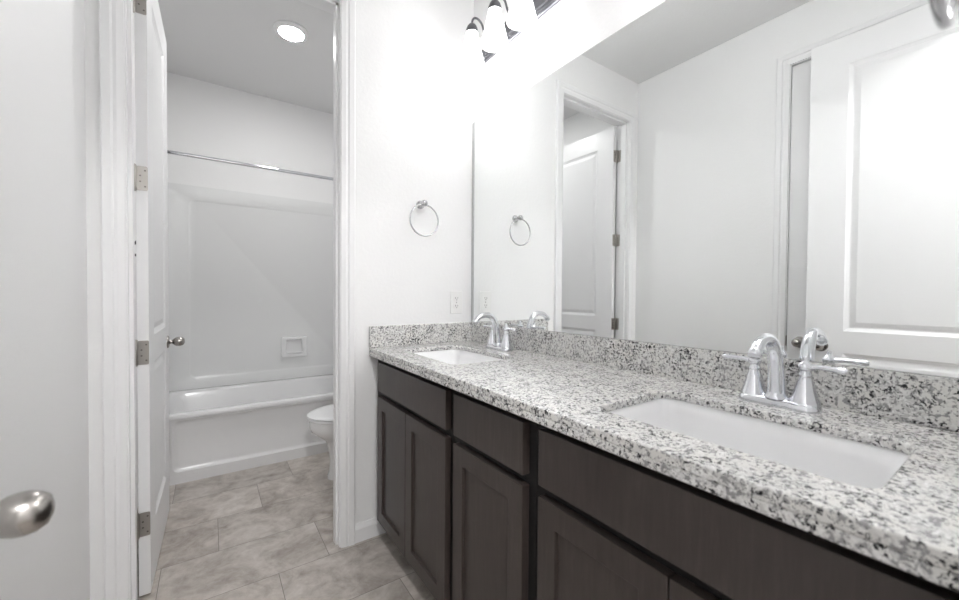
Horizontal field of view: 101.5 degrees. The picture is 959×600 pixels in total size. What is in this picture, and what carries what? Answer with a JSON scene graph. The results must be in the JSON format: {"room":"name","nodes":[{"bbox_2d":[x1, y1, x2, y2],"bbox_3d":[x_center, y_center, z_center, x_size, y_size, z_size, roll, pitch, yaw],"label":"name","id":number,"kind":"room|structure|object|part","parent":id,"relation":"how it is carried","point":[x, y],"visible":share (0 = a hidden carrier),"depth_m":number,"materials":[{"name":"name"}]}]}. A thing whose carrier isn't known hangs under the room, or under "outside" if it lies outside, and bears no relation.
{"room":"bathroom","nodes":[
{"label":"bathroom","id":0,"kind":"room"},
{"bbox_2d":[0,490,54,538],"bbox_3d":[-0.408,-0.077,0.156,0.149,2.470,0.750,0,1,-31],"label":"door knob","id":1,"kind":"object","parent":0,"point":[24,513],"depth_m":0.44,"materials":[{"name":"silver metal"}]},
{"bbox_2d":[0,0,137,599],"bbox_3d":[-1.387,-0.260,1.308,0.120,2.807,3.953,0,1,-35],"label":"door","id":2,"kind":"structure","parent":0,"point":[44,431],"depth_m":0.98,"materials":[{"name":"white paint"}]},
{"bbox_2d":[167,150,332,180],"bbox_3d":[-1.364,-0.902,2.742,1.549,0.068,0.068,0,1,-35],"label":"curtain rod","id":3,"kind":"object","parent":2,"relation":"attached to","point":[168,151],"visible":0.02,"depth_m":2.60,"materials":[{"name":"silver metal"}]},
{"bbox_2d":[158,0,333,113],"bbox_3d":[-0.525,-1.691,0.946,3.200,0.080,5.550,0,1,-35],"label":"ceiling","id":4,"kind":"structure","parent":0,"point":[234,44],"depth_m":2.62,"materials":[{"name":"white paint"}]},
{"bbox_2d":[273,20,308,42],"bbox_3d":[-1.175,-1.669,2.446,0.200,0.023,0.200,0,1,-35],"label":"recessed light","id":5,"kind":"object","parent":4,"relation":"in","point":[291,31],"visible":1,"depth_m":2.42,"materials":[{"name":"white paint"}]},
{"bbox_2d":[167,72,332,203],"bbox_3d":[-1.793,-0.297,3.368,1.550,2.807,0.100,0,1,-35],"label":"wall","id":6,"kind":"structure","parent":0,"point":[204,118],"depth_m":3.20,"materials":[{"name":"white paint"}]},
{"bbox_2d":[84,0,473,599],"bbox_3d":[-0.710,-0.263,1.796,1.550,2.807,0.108,0,1,-35],"label":"wall","id":7,"kind":"structure","parent":0,"point":[414,98],"depth_m":1.92,"materials":[{"name":"white paint"}]},
{"bbox_2d":[133,0,184,595],"bbox_3d":[-1.462,-0.111,1.762,0.182,2.470,0.750,0,1,-34],"label":"door","id":8,"kind":"structure","parent":7,"relation":"in","point":[152,344],"depth_m":1.56,"materials":[{"name":"white paint"}]},
{"bbox_3d":[-1.589,0.218,2.059,0.064,0.049,0.049,0,1,-34],"label":"knob","id":9,"kind":"part","parent":8,"relation":"part of","materials":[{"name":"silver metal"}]},
{"bbox_2d":[98,0,355,599],"bbox_3d":[-0.967,-0.138,1.622,0.861,2.559,0.143,0,1,-35],"label":"door frame","id":10,"kind":"structure","parent":7,"relation":"attached to","point":[116,102],"depth_m":1.38,"materials":[{"name":"white paint"}]},
{"bbox_2d":[355,517,385,543],"bbox_3d":[-0.351,1.096,2.074,0.655,0.085,0.134,0,1,-35],"label":"baseboard","id":11,"kind":"structure","parent":7,"relation":"attached to","point":[370,528],"depth_m":1.87,"materials":[{"name":"white paint"}]},
{"bbox_2d":[409,200,438,236],"bbox_3d":[-0.287,-0.413,1.980,0.164,0.189,0.064,0,1,-35],"label":"towel ring","id":12,"kind":"object","parent":7,"relation":"attached to","point":[420,204],"visible":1,"depth_m":1.97,"materials":[{"name":"silver metal"}]},
{"bbox_3d":[-0.286,-0.486,1.979,0.043,0.043,0.064,0,1,-35],"label":"post","id":13,"kind":"part","parent":12,"relation":"part of","materials":[{"name":"silver metal"}]},
{"bbox_2d":[450,291,461,313],"bbox_3d":[-0.126,0.013,2.134,0.076,0.122,0.008,0,1,-35],"label":"wall outlet","id":14,"kind":"object","parent":7,"relation":"attached to","point":[455,296],"visible":1,"depth_m":2.13,"materials":[{"name":"white plastic"}]},
{"bbox_2d":[137,452,435,599],"bbox_3d":[-0.545,1.195,0.995,3.200,0.080,5.550,0,1,-35],"label":"floor","id":15,"kind":"structure","parent":0,"point":[265,532],"depth_m":1.79,"materials":[{"name":"tile"}]},
{"bbox_2d":[169,374,332,485],"bbox_3d":[-1.557,0.902,3.034,1.546,0.424,0.752,0,1,-35],"label":"bathtub","id":16,"kind":"object","parent":15,"relation":"on","point":[217,430],"visible":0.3,"depth_m":2.67,"materials":[{"name":"white plastic"}]},
{"bbox_2d":[168,182,332,390],"bbox_3d":[-1.560,-0.091,3.031,1.548,1.561,0.725,0,1,-35],"label":"shower surround","id":17,"kind":"object","parent":16,"relation":"on","point":[247,272],"visible":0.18,"depth_m":3.21,"materials":[{"name":"white plastic"}]},
{"bbox_2d":[281,336,306,357],"bbox_3d":[-1.613,0.407,3.411,0.204,0.176,0.039,0,1,-35],"label":"soap dish","id":18,"kind":"object","parent":17,"relation":"attached to","point":[294,346],"visible":1,"depth_m":3.42,"materials":[{"name":"white ceramic"}]},
{"bbox_2d":[169,374,332,420],"bbox_3d":[-1.557,0.870,3.034,1.546,0.358,0.752,0,1,-35],"label":"basin","id":19,"kind":"object","parent":16,"relation":"in","point":[291,399],"depth_m":2.94,"materials":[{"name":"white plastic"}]},
{"bbox_2d":[307,404,332,479],"bbox_3d":[-0.759,0.752,2.599,0.716,0.750,0.476,0,1,-35],"label":"toilet","id":20,"kind":"object","parent":15,"relation":"on","point":[320,419],"visible":0.2,"depth_m":2.38,"materials":[{"name":"white ceramic"}]},
{"bbox_3d":[-0.860,0.731,2.529,0.468,0.016,0.380,0,1,-35],"label":"seat","id":21,"kind":"part","parent":20,"relation":"part of","materials":[{"name":"white plastic"}]},
{"bbox_3d":[-0.854,0.713,2.533,0.484,0.016,0.382,0,1,-35],"label":"lid","id":22,"kind":"part","parent":20,"relation":"part of","materials":[{"name":"white plastic"}]},
{"bbox_2d":[377,359,455,599],"bbox_3d":[-0.075,0.699,1.745,0.563,0.893,0.726,0,1,-35],"label":"vanity cabinet","id":23,"kind":"object","parent":15,"relation":"on","point":[416,439],"visible":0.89,"depth_m":1.49,"materials":[{"name":"black wood"}]},
{"bbox_3d":[-0.380,0.745,1.712,0.024,0.585,0.314,0,1,-35],"label":"door","id":24,"kind":"part","parent":23,"relation":"part of","materials":[{"name":"brown wood"}]},
{"bbox_3d":[-0.285,0.361,1.571,0.024,0.134,0.639,0,1,-35],"label":"drawer","id":25,"kind":"part","parent":23,"relation":"part of","materials":[{"name":"brown wood"}]},
{"bbox_3d":[-0.198,0.751,1.448,0.024,0.585,0.322,0,1,-35],"label":"door","id":26,"kind":"part","parent":23,"relation":"part of","materials":[{"name":"brown wood"}]},
{"bbox_2d":[452,391,537,599],"bbox_3d":[0.242,0.709,1.285,0.563,0.893,0.388,0,1,-35],"label":"vanity cabinet","id":27,"kind":"object","parent":15,"relation":"on","point":[495,449],"visible":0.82,"depth_m":1.09,"materials":[{"name":"black wood"}]},
{"bbox_3d":[0.019,0.757,1.133,0.024,0.585,0.339,0,1,-35],"label":"door","id":28,"kind":"part","parent":27,"relation":"part of","materials":[{"name":"brown wood"}]},
{"bbox_3d":[0.022,0.371,1.127,0.024,0.134,0.339,0,1,-35],"label":"drawer","id":29,"kind":"part","parent":27,"relation":"part of","materials":[{"name":"brown wood"}]},
{"bbox_2d":[536,424,958,599],"bbox_3d":[0.554,0.719,0.833,0.563,0.893,0.706,0,1,-35],"label":"vanity cabinet","id":30,"kind":"object","parent":15,"relation":"on","point":[610,526],"visible":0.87,"depth_m":0.68,"materials":[{"name":"black wood"}]},
{"bbox_3d":[0.239,0.764,0.815,0.024,0.585,0.322,0,1,-35],"label":"door","id":31,"kind":"part","parent":30,"relation":"part of","materials":[{"name":"brown wood"}]},
{"bbox_2d":[369,340,958,592],"bbox_3d":[0.232,0.262,1.281,0.588,0.040,1.828,0,1,-35],"label":"countertop","id":32,"kind":"structure","parent":30,"relation":"on","point":[910,524],"depth_m":0.69,"materials":[{"name":"grey stone"}]},
{"bbox_2d":[369,322,470,347],"bbox_3d":[-0.289,0.175,2.018,0.568,0.101,0.020,0,1,-35],"label":"side splash","id":33,"kind":"object","parent":32,"relation":"on","point":[412,334],"visible":1,"depth_m":1.99,"materials":[{"name":"stone"}]},
{"bbox_2d":[415,349,502,364],"bbox_3d":[-0.102,0.326,1.703,0.346,0.147,0.516,0,1,-35],"label":"undermount sink","id":34,"kind":"object","parent":32,"relation":"in","point":[454,356],"visible":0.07,"depth_m":1.91,"materials":[{"name":"white ceramic"}]},
{"bbox_2d":[472,312,516,351],"bbox_3d":[0.086,0.144,1.817,0.199,0.175,0.201,1,1,16],"label":"faucet","id":35,"kind":"object","parent":32,"relation":"on","point":[494,341],"visible":1,"depth_m":1.79,"materials":[{"name":"silver metal"}]},
{"bbox_3d":[0.036,0.134,1.797,0.164,0.156,0.048,0,1,-35],"label":"spout","id":36,"kind":"part","parent":35,"relation":"part of","materials":[{"name":"silver metal"}]},
{"bbox_3d":[0.065,0.161,1.879,0.058,0.111,0.058,0,1,-35],"label":"handle","id":37,"kind":"part","parent":35,"relation":"part of","materials":[{"name":"silver metal"}]},
{"bbox_3d":[0.122,0.163,1.796,0.058,0.111,0.058,0,1,-35],"label":"handle","id":38,"kind":"part","parent":35,"relation":"part of","materials":[{"name":"silver metal"}]},
{"bbox_2d":[609,398,909,487],"bbox_3d":[0.520,0.346,0.801,0.346,0.147,0.516,0,1,-35],"label":"undermount sink","id":39,"kind":"object","parent":32,"relation":"in","point":[851,462],"visible":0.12,"depth_m":0.86,"materials":[{"name":"white ceramic"}]},
{"bbox_2d":[722,333,848,413],"bbox_3d":[0.707,0.163,0.916,0.199,0.175,0.201,1,1,16],"label":"faucet","id":40,"kind":"object","parent":32,"relation":"on","point":[804,398],"visible":1,"depth_m":0.90,"materials":[{"name":"silver metal"}]},
{"bbox_3d":[0.663,0.149,1.009,0.015,0.016,0.067,0,1,-37],"label":"lever","id":41,"kind":"part","parent":40,"relation":"part of","materials":[{"name":"silver metal"}]},
{"bbox_3d":[0.687,0.181,0.977,0.058,0.111,0.058,0,1,-35],"label":"handle","id":42,"kind":"part","parent":40,"relation":"part of","materials":[{"name":"silver metal"}]},
{"bbox_3d":[0.658,0.154,0.896,0.164,0.156,0.048,0,1,-35],"label":"spout","id":43,"kind":"part","parent":40,"relation":"part of","materials":[{"name":"silver metal"}]},
{"bbox_3d":[0.744,0.182,0.894,0.058,0.111,0.058,0,1,-35],"label":"handle","id":44,"kind":"part","parent":40,"relation":"part of","materials":[{"name":"silver metal"}]},
{"bbox_3d":[0.765,0.152,0.860,0.015,0.016,0.067,0,1,-32],"label":"lever","id":45,"kind":"part","parent":40,"relation":"part of","materials":[{"name":"silver metal"}]},
{"bbox_3d":[0.423,0.770,0.548,0.024,0.585,0.320,0,1,-35],"label":"door","id":46,"kind":"part","parent":30,"relation":"part of","materials":[{"name":"brown wood"}]},
{"bbox_2d":[473,0,952,377],"bbox_3d":[-0.012,-0.266,2.256,0.120,2.807,3.953,0,1,-35],"label":"wall","id":47,"kind":"structure","parent":0,"point":[570,28],"depth_m":1.71,"materials":[{"name":"white paint"}]},
{"bbox_2d":[459,0,560,70],"bbox_3d":[0.104,-1.270,1.786,0.212,0.236,0.576,0,1,-35],"label":"vanity light","id":48,"kind":"object","parent":47,"relation":"attached to","point":[523,15],"visible":1,"depth_m":1.74,"materials":[{"name":"grey glass"}]},
{"bbox_3d":[-0.037,-1.231,1.916,0.125,0.152,0.125,0,1,-35],"label":"lamp shade","id":49,"kind":"part","parent":48,"relation":"part of","materials":[{"name":"white glass"}]},
{"bbox_3d":[0.013,-1.347,1.948,0.130,0.089,0.034,0,1,-35],"label":"arm","id":50,"kind":"part","parent":48,"relation":"part of","materials":[{"name":"grey metal"}]},
{"bbox_3d":[0.068,-1.228,1.763,0.125,0.152,0.125,0,1,-35],"label":"lamp shade","id":51,"kind":"part","parent":48,"relation":"part of","materials":[{"name":"white glass"}]},
{"bbox_3d":[0.118,-1.344,1.794,0.130,0.089,0.034,0,1,-35],"label":"arm","id":52,"kind":"part","parent":48,"relation":"part of","materials":[{"name":"grey metal"}]},
{"bbox_3d":[0.174,-1.224,1.609,0.125,0.152,0.125,0,1,-35],"label":"lamp shade","id":53,"kind":"part","parent":48,"relation":"part of","materials":[{"name":"white glass"}]},
{"bbox_2d":[470,322,958,431],"bbox_3d":[0.467,0.190,1.441,0.020,0.101,1.828,0,1,-35],"label":"backsplash","id":54,"kind":"structure","parent":47,"relation":"attached to","point":[922,399],"depth_m":1.02,"materials":[{"name":"stone"}]},
{"bbox_2d":[471,0,958,377],"bbox_3d":[0.476,-0.412,1.435,0.006,1.101,1.825,0,1,-35],"label":"wall mirror","id":55,"kind":"object","parent":47,"relation":"attached to","point":[721,175],"visible":0.89,"depth_m":1.08,"materials":[{"name":"grey mirror"}]},
{"bbox_3d":[0.391,-0.228,0.200,1.550,2.807,0.110,0,1,-35],"label":"wall","id":56,"kind":"structure","parent":0,"visible":0},
{"bbox_2d":[929,0,958,29],"bbox_3d":[0.372,-0.312,0.292,0.164,0.189,0.064,0,1,-35],"label":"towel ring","id":57,"kind":"object","parent":56,"relation":"attached to","point":[945,18],"visible":1,"depth_m":0.31,"materials":[{"name":"silver metal"}]}
]}

